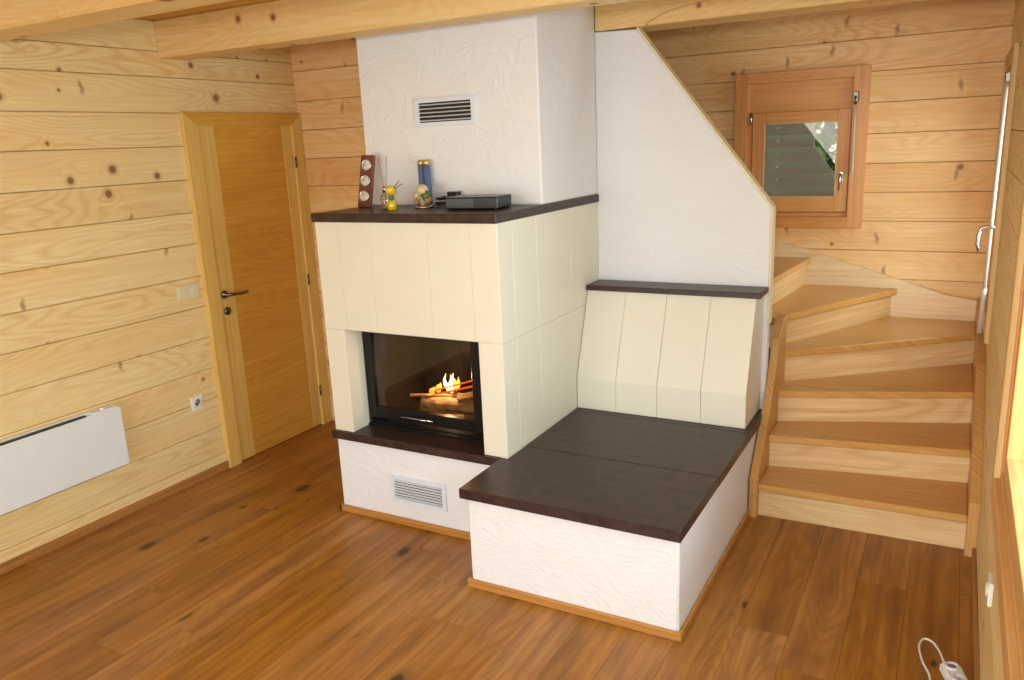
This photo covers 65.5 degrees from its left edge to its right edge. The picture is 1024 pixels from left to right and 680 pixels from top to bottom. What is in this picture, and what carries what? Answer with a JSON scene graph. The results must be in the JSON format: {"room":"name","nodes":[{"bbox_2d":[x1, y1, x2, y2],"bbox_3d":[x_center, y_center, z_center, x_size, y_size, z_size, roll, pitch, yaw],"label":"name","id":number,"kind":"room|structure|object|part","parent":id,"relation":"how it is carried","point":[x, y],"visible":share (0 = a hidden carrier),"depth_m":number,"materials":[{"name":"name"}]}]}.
{"room":"traditional dwelling","nodes":[
{"label":"traditional dwelling","id":0,"kind":"room"},
{"bbox_2d":[0,18,303,563],"bbox_3d":[-2.852,0.028,2.769,0.120,2.540,6.300,5,16,28],"label":"wall","id":1,"kind":"structure","parent":0,"point":[98,237],"depth_m":4.03,"materials":[{"name":"brown wood"}]},
{"bbox_2d":[0,404,129,515],"bbox_3d":[-2.264,0.590,3.741,0.072,0.331,0.950,5,16,28],"label":"heater","id":2,"kind":"object","parent":1,"relation":"attached to","point":[41,462],"visible":1,"depth_m":3.83,"materials":[{"name":"white metal"}]},
{"bbox_2d":[0,461,228,574],"bbox_3d":[-2.986,1.361,2.598,0.016,0.048,5.265,5,16,28],"label":"baseboard","id":3,"kind":"structure","parent":1,"relation":"attached to","point":[20,560],"depth_m":4.13,"materials":[{"name":"brown wood"}]},
{"bbox_2d":[176,283,198,301],"bbox_3d":[-1.822,-0.269,4.475,0.013,0.080,0.148,5,16,28],"label":"light switch","id":4,"kind":"object","parent":1,"relation":"attached to","point":[186,292],"visible":1,"depth_m":4.47,"materials":[{"name":"beige plastic"}]},
{"bbox_2d":[190,394,203,410],"bbox_3d":[-1.815,0.361,4.588,0.015,0.080,0.080,5,16,28],"label":"wall socket","id":5,"kind":"object","parent":1,"relation":"attached to","point":[196,401],"visible":1,"depth_m":4.58,"materials":[{"name":"white plastic"}]},
{"bbox_2d":[194,398,201,406],"bbox_3d":[-1.811,0.361,4.586,0.006,0.052,0.052,5,16,28],"label":"receptacle","id":6,"kind":"object","parent":5,"relation":"attached to","point":[197,401],"depth_m":4.59,"materials":[{"name":"beige plastic"}]},
{"bbox_2d":[179,112,331,467],"bbox_3d":[-1.571,-0.357,5.010,0.210,2.100,1.000,5,16,28],"label":"door","id":7,"kind":"structure","parent":1,"relation":"in","point":[247,176],"depth_m":4.91,"materials":[{"name":"brown wood"}]},
{"bbox_3d":[-1.642,-0.280,4.731,0.058,0.050,0.174,5,16,28],"label":"handle","id":8,"kind":"part","parent":7,"relation":"part of","materials":[{"name":"silver metal"}]},
{"bbox_2d":[133,0,271,20],"bbox_3d":[-0.837,-1.235,2.001,4.245,0.100,7.820,5,16,28],"label":"ceiling","id":9,"kind":"structure","parent":0,"point":[235,3],"depth_m":3.91,"materials":[{"name":"beige wood"}]},
{"bbox_2d":[0,0,233,41],"bbox_3d":[-0.604,-1.206,2.434,3.945,0.184,0.185,5,16,28],"label":"ceiling beam","id":10,"kind":"structure","parent":9,"relation":"attached to","point":[18,18],"depth_m":2.96,"materials":[{"name":"brown wood"}]},
{"bbox_2d":[154,0,636,59],"bbox_3d":[-0.107,-1.443,3.308,3.945,0.188,0.160,5,16,28],"label":"ceiling beam","id":11,"kind":"structure","parent":9,"relation":"attached to","point":[272,24],"depth_m":3.67,"materials":[{"name":"brown wood"}]},
{"bbox_2d":[594,0,926,31],"bbox_3d":[1.292,-1.605,3.675,1.870,0.172,0.240,5,16,28],"label":"ceiling beam","id":12,"kind":"structure","parent":9,"relation":"attached to","point":[648,15],"depth_m":3.79,"materials":[{"name":"brown wood"}]},
{"bbox_2d":[0,420,972,679],"bbox_3d":[-0.721,1.325,2.633,4.245,0.100,7.820,5,16,28],"label":"floor","id":13,"kind":"structure","parent":0,"point":[255,569],"depth_m":3.26,"materials":[{"name":"brown wood"}]},
{"bbox_2d":[311,6,598,539],"bbox_3d":[-0.246,-0.418,4.093,1.042,2.540,1.108,5,16,28],"label":"fireplace","id":14,"kind":"object","parent":13,"relation":"on","point":[496,300],"visible":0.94,"depth_m":3.80,"materials":[{"name":"white paint"}]},
{"bbox_2d":[358,155,374,207],"bbox_3d":[-0.736,-0.802,4.027,0.083,0.262,0.081,5,16,28],"label":"station","id":15,"kind":"object","parent":14,"relation":"on","point":[367,167],"visible":1,"depth_m":4.01,"materials":[{"name":"brown wood"}]},
{"bbox_2d":[377,156,387,208],"bbox_3d":[-0.617,-0.760,3.849,0.056,0.250,0.056,5,16,28],"label":"reed diffuser","id":16,"kind":"object","parent":14,"relation":"on","point":[383,204],"visible":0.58,"depth_m":3.85,"materials":[{"name":"clear glass"}]},
{"bbox_2d":[385,181,401,209],"bbox_3d":[-0.555,-0.685,3.766,0.100,0.138,0.054,5,16,28],"label":"glass ornament","id":17,"kind":"object","parent":14,"relation":"on","point":[389,190],"visible":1,"depth_m":3.77,"materials":[{"name":"yellow glass"}]},
{"bbox_3d":[-0.207,0.795,4.400,1.006,0.036,1.073,5,16,28],"label":"skirting","id":18,"kind":"part","parent":14,"relation":"part of","materials":[{"name":"brown wood"}]},
{"bbox_3d":[-0.465,0.391,3.943,0.190,0.011,0.027,5,16,28],"label":"door handle","id":19,"kind":"part","parent":14,"relation":"part of","materials":[{"name":"silver metal"}]},
{"bbox_2d":[390,474,447,512],"bbox_3d":[-0.460,0.751,3.910,0.331,0.144,0.012,5,16,28],"label":"grille","id":20,"kind":"object","parent":14,"relation":"attached to","point":[420,492],"depth_m":3.90,"materials":[{"name":"white plastic"}]},
{"bbox_2d":[417,160,423,204],"bbox_3d":[-0.444,-0.778,3.941,0.036,0.224,0.036,5,16,28],"label":"pillar candle","id":21,"kind":"object","parent":14,"relation":"on","point":[419,162],"visible":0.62,"depth_m":3.91,"materials":[{"name":"blue wax"}]},
{"bbox_3d":[-0.402,0.205,3.895,0.764,0.530,0.062,5,16,28],"label":"insert frame","id":22,"kind":"part","parent":14,"relation":"part of","materials":[{"name":"black metal"}]},
{"bbox_2d":[413,184,434,208],"bbox_3d":[-0.425,-0.694,3.829,0.103,0.113,0.100,5,16,28],"label":"glass ornament","id":23,"kind":"object","parent":14,"relation":"on","point":[422,196],"visible":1,"depth_m":3.80,"materials":[{"name":"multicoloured glass"}]},
{"bbox_3d":[-0.431,0.198,3.901,0.668,0.454,0.036,5,16,28],"label":"door frame","id":24,"kind":"part","parent":14,"relation":"part of","materials":[{"name":"black metal"}]},
{"bbox_2d":[423,160,432,204],"bbox_3d":[-0.415,-0.774,3.921,0.036,0.224,0.036,5,16,28],"label":"pillar candle","id":25,"kind":"object","parent":14,"relation":"on","point":[426,163],"visible":0.69,"depth_m":3.90,"materials":[{"name":"blue wax"}]},
{"bbox_2d":[414,94,475,127],"bbox_3d":[-0.323,-1.098,3.822,0.343,0.136,0.012,5,16,28],"label":"grille","id":26,"kind":"object","parent":14,"relation":"attached to","point":[430,110],"depth_m":3.82,"materials":[{"name":"white plastic"}]},
{"bbox_2d":[419,407,473,417],"bbox_3d":[-0.316,0.400,4.027,0.392,0.071,0.055,6,16,31],"label":"log","id":27,"kind":"object","parent":14,"relation":"in","point":[420,409],"visible":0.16,"depth_m":4.04,"materials":[{"name":"brown wood"}]},
{"bbox_2d":[420,397,473,413],"bbox_3d":[-0.293,0.332,4.039,0.389,0.073,0.048,4,15,26],"label":"log","id":28,"kind":"object","parent":27,"relation":"on","point":[438,403],"visible":0.8,"depth_m":4.04,"materials":[{"name":"brown wood"}]},
{"bbox_2d":[410,393,461,396],"bbox_3d":[-0.386,0.282,4.091,0.286,0.023,0.025,0,14,10],"label":"log","id":29,"kind":"object","parent":28,"relation":"on","point":[411,394],"visible":0.83,"depth_m":4.09,"materials":[{"name":"brown wood"}]},
{"bbox_2d":[429,374,459,392],"bbox_3d":[-0.346,0.218,4.105,0.168,0.115,0.071,-1,14,5],"label":"flames","id":30,"kind":"object","parent":29,"relation":"on","point":[452,381],"visible":0.94,"depth_m":4.09,"materials":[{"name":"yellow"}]},
{"bbox_2d":[435,380,471,390],"bbox_3d":[-0.281,0.226,4.046,0.292,0.095,0.010,3,15,21],"label":"stick","id":31,"kind":"object","parent":29,"relation":"on","point":[470,380],"visible":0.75,"depth_m":4.05,"materials":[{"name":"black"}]},
{"bbox_2d":[457,391,472,402],"bbox_3d":[-0.156,0.271,3.990,0.242,0.087,0.056,-2,14,4],"label":"log","id":32,"kind":"object","parent":28,"relation":"on","point":[463,397],"visible":0.36,"depth_m":3.98,"materials":[{"name":"brown wood"}]},
{"bbox_2d":[432,386,471,395],"bbox_3d":[-0.276,0.250,3.995,0.278,0.079,0.008,2,15,18],"label":"stick","id":33,"kind":"object","parent":32,"relation":"on","point":[467,386],"visible":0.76,"depth_m":4.00,"materials":[{"name":"orange wood"}]},
{"bbox_2d":[435,191,460,203],"bbox_3d":[-0.213,-0.681,3.826,0.328,0.069,0.102,-1,14,7],"label":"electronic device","id":34,"kind":"object","parent":14,"relation":"on","point":[450,193],"visible":0.48,"depth_m":3.83,"materials":[{"name":"black plastic"}]},
{"bbox_2d":[441,410,473,415],"bbox_3d":[-0.225,0.373,4.108,0.390,0.075,0.057,5,16,27],"label":"log","id":35,"kind":"object","parent":14,"relation":"in","point":[441,410],"visible":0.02,"depth_m":4.09,"materials":[{"name":"brown wood"}]},
{"bbox_2d":[445,194,510,209],"bbox_3d":[-0.154,-0.631,3.643,0.260,0.058,0.162,3,15,23],"label":"media box","id":36,"kind":"object","parent":14,"relation":"on","point":[486,201],"visible":1,"depth_m":3.58,"materials":[{"name":"black plastic"}]},
{"bbox_3d":[-0.155,-0.659,3.638,0.260,0.002,0.160,3,15,23],"label":"lid","id":37,"kind":"part","parent":36,"relation":"part of","materials":[{"name":"grey plastic"}]},
{"bbox_2d":[459,279,768,641],"bbox_3d":[0.536,0.398,3.668,0.946,1.092,1.451,5,16,28],"label":"bench","id":38,"kind":"object","parent":13,"relation":"on","point":[627,511],"visible":0.99,"depth_m":3.47,"materials":[{"name":"white paint"}]},
{"bbox_3d":[0.486,0.947,3.658,0.938,0.036,1.112,5,16,28],"label":"skirting","id":39,"kind":"part","parent":38,"relation":"part of","materials":[{"name":"brown wood"}]},
{"bbox_3d":[0.540,0.507,3.694,0.945,0.045,1.449,5,16,28],"label":"seat","id":40,"kind":"part","parent":38,"relation":"part of","materials":[{"name":"brown ceramic"}]},
{"bbox_3d":[0.799,0.061,4.090,0.877,0.607,0.325,5,16,28],"label":"backrest","id":41,"kind":"part","parent":38,"relation":"part of","materials":[{"name":"beige tile"}]},
{"bbox_2d":[749,239,985,556],"bbox_3d":[1.476,-0.197,4.428,2.045,1.799,1.662,5,16,28],"label":"staircase","id":42,"kind":"structure","parent":13,"relation":"on","point":[873,408],"depth_m":4.08,"materials":[{"name":"brown wood"}]},
{"bbox_2d":[918,638,967,679],"bbox_3d":[1.458,1.139,2.682,0.175,0.045,0.484,5,16,28],"label":"power strip","id":43,"kind":"object","parent":13,"relation":"on","point":[950,670],"visible":1,"depth_m":2.71,"materials":[{"name":"white plastic"}]},
{"bbox_2d":[945,661,959,670],"bbox_3d":[1.501,1.112,2.712,0.044,0.012,0.044,5,16,28],"label":"receptacle","id":44,"kind":"object","parent":43,"relation":"attached to","point":[949,665],"depth_m":2.71,"materials":[{"name":"white plastic"}]},
{"bbox_2d":[951,673,966,679],"bbox_3d":[1.489,1.128,2.650,0.044,0.012,0.044,5,16,28],"label":"receptacle","id":45,"kind":"object","parent":43,"relation":"attached to","point":[954,676],"depth_m":2.66,"materials":[{"name":"white plastic"}]},
{"bbox_2d":[290,7,770,419],"bbox_3d":[-0.065,-0.570,4.675,3.092,2.540,0.120,5,16,28],"label":"wall","id":46,"kind":"structure","parent":0,"point":[675,205],"depth_m":4.09,"materials":[{"name":"white paint"}]},
{"bbox_2d":[637,27,775,324],"bbox_3d":[0.966,-0.822,3.987,0.689,1.467,0.068,5,16,28],"label":"trim","id":47,"kind":"structure","parent":46,"relation":"attached to","point":[742,165],"depth_m":3.91,"materials":[{"name":"beige wood"}]},
{"bbox_2d":[645,0,1014,365],"bbox_3d":[1.058,-0.837,5.548,4.185,2.540,0.120,5,16,28],"label":"wall","id":48,"kind":"structure","parent":0,"point":[938,66],"depth_m":4.68,"materials":[{"name":"brown wood"}]},
{"bbox_2d":[734,64,870,227],"bbox_3d":[1.821,-1.200,5.027,0.782,0.954,0.296,5,16,28],"label":"window","id":49,"kind":"structure","parent":48,"relation":"in","point":[777,113],"depth_m":4.96,"materials":[{"name":"brown wood"}]},
{"bbox_2d":[764,123,834,195],"bbox_3d":[1.855,-1.209,5.143,0.670,0.586,0.062,5,16,28],"label":"window pane","id":50,"kind":"object","parent":49,"relation":"attached to","point":[794,166],"depth_m":5.15,"materials":[{"name":"clear glass"}]},
{"bbox_3d":[1.819,-1.196,5.011,0.638,0.828,0.130,5,16,28],"label":"frame","id":51,"kind":"part","parent":49,"relation":"part of","materials":[{"name":"brown wood"}]},
{"bbox_3d":[1.802,-1.115,4.982,0.581,0.615,0.054,5,16,28],"label":"sash","id":52,"kind":"part","parent":49,"relation":"part of","materials":[{"name":"brown wood"}]},
{"bbox_3d":[2.000,-0.969,4.846,0.024,0.110,0.054,5,16,28],"label":"handle","id":53,"kind":"part","parent":49,"relation":"part of","materials":[{"name":"silver metal"}]},
{"bbox_3d":[2.044,-1.202,4.758,0.017,0.420,0.017,5,16,28],"label":"crank rod","id":54,"kind":"part","parent":49,"relation":"part of","materials":[{"name":"silver metal"}]},
{"bbox_2d":[976,0,1023,679],"bbox_3d":[1.001,0.204,1.349,0.120,2.540,7.520,5,16,28],"label":"wall","id":55,"kind":"structure","parent":0,"point":[990,648],"depth_m":3.08,"materials":[{"name":"brown wood"}]},
{"bbox_2d":[971,548,979,679],"bbox_3d":[0.595,1.599,0.973,0.016,0.050,5.850,5,16,28],"label":"baseboard","id":56,"kind":"structure","parent":55,"relation":"attached to","point":[975,624],"depth_m":2.96,"materials":[{"name":"brown wood"}]},
{"bbox_2d":[985,572,993,606],"bbox_3d":[1.487,0.778,2.482,0.019,0.080,0.080,5,16,28],"label":"wall socket","id":57,"kind":"object","parent":55,"relation":"attached to","point":[989,584],"visible":1,"depth_m":2.46,"materials":[{"name":"white plastic"}]},
{"bbox_2d":[985,581,987,596],"bbox_3d":[1.482,0.777,2.485,0.008,0.048,0.048,5,16,28],"label":"receptacle","id":58,"kind":"object","parent":57,"relation":"attached to","point":[986,584],"depth_m":2.47,"materials":[{"name":"beige plastic"}]},
{"bbox_2d":[975,42,1019,343],"bbox_3d":[2.501,-0.726,4.061,0.203,1.430,0.880,5,16,28],"label":"window","id":59,"kind":"structure","parent":55,"relation":"in","point":[1011,61],"depth_m":3.90,"materials":[{"name":"brown wood"}]},
{"bbox_3d":[2.394,-0.514,4.014,0.095,0.134,0.018,5,16,28],"label":"handle","id":60,"kind":"part","parent":59,"relation":"part of","materials":[{"name":"silver metal"}]},
{"bbox_3d":[2.478,-0.663,4.103,0.032,1.290,0.026,5,16,28],"label":"crank rod","id":61,"kind":"part","parent":59,"relation":"part of","materials":[{"name":"silver metal"}]},
{"bbox_3d":[2.516,-0.748,4.046,0.055,1.180,0.680,5,16,28],"label":"sash","id":62,"kind":"part","parent":59,"relation":"part of","materials":[{"name":"brown wood"}]},
{"bbox_3d":[2.538,-0.746,4.034,0.115,1.230,0.730,5,16,28],"label":"frame","id":63,"kind":"part","parent":59,"relation":"part of","materials":[{"name":"brown wood"}]},
{"bbox_2d":[990,185,1023,679],"bbox_3d":[1.230,-0.063,1.760,0.132,1.500,1.460,5,16,28],"label":"window","id":64,"kind":"structure","parent":55,"relation":"in","point":[1007,482],"depth_m":2.30,"materials":[{"name":"brown wood"}]},
{"bbox_3d":[1.238,-0.062,1.756,0.115,1.350,1.310,5,16,28],"label":"frame","id":65,"kind":"part","parent":64,"relation":"part of","materials":[{"name":"brown wood"}]},
{"bbox_3d":[1.216,-0.064,1.768,0.055,1.300,1.260,5,16,28],"label":"sash","id":66,"kind":"part","parent":64,"relation":"part of","materials":[{"name":"wood"}]},
{"label":"outside","id":67,"kind":"structure","parent":0,"visible":0},
{"bbox_3d":[5.893,-0.844,12.279,22.000,0.100,15.700,5,16,28],"label":"ground","id":68,"kind":"structure","parent":67,"visible":0},
{"bbox_2d":[814,121,836,171],"bbox_3d":[3.348,-1.518,8.039,3.123,3.494,1.928,5,16,28],"label":"shrub","id":69,"kind":"object","parent":68,"relation":"on","point":[827,136],"visible":0.02,"depth_m":7.52,"materials":[{"name":"green plant"}]}
]}

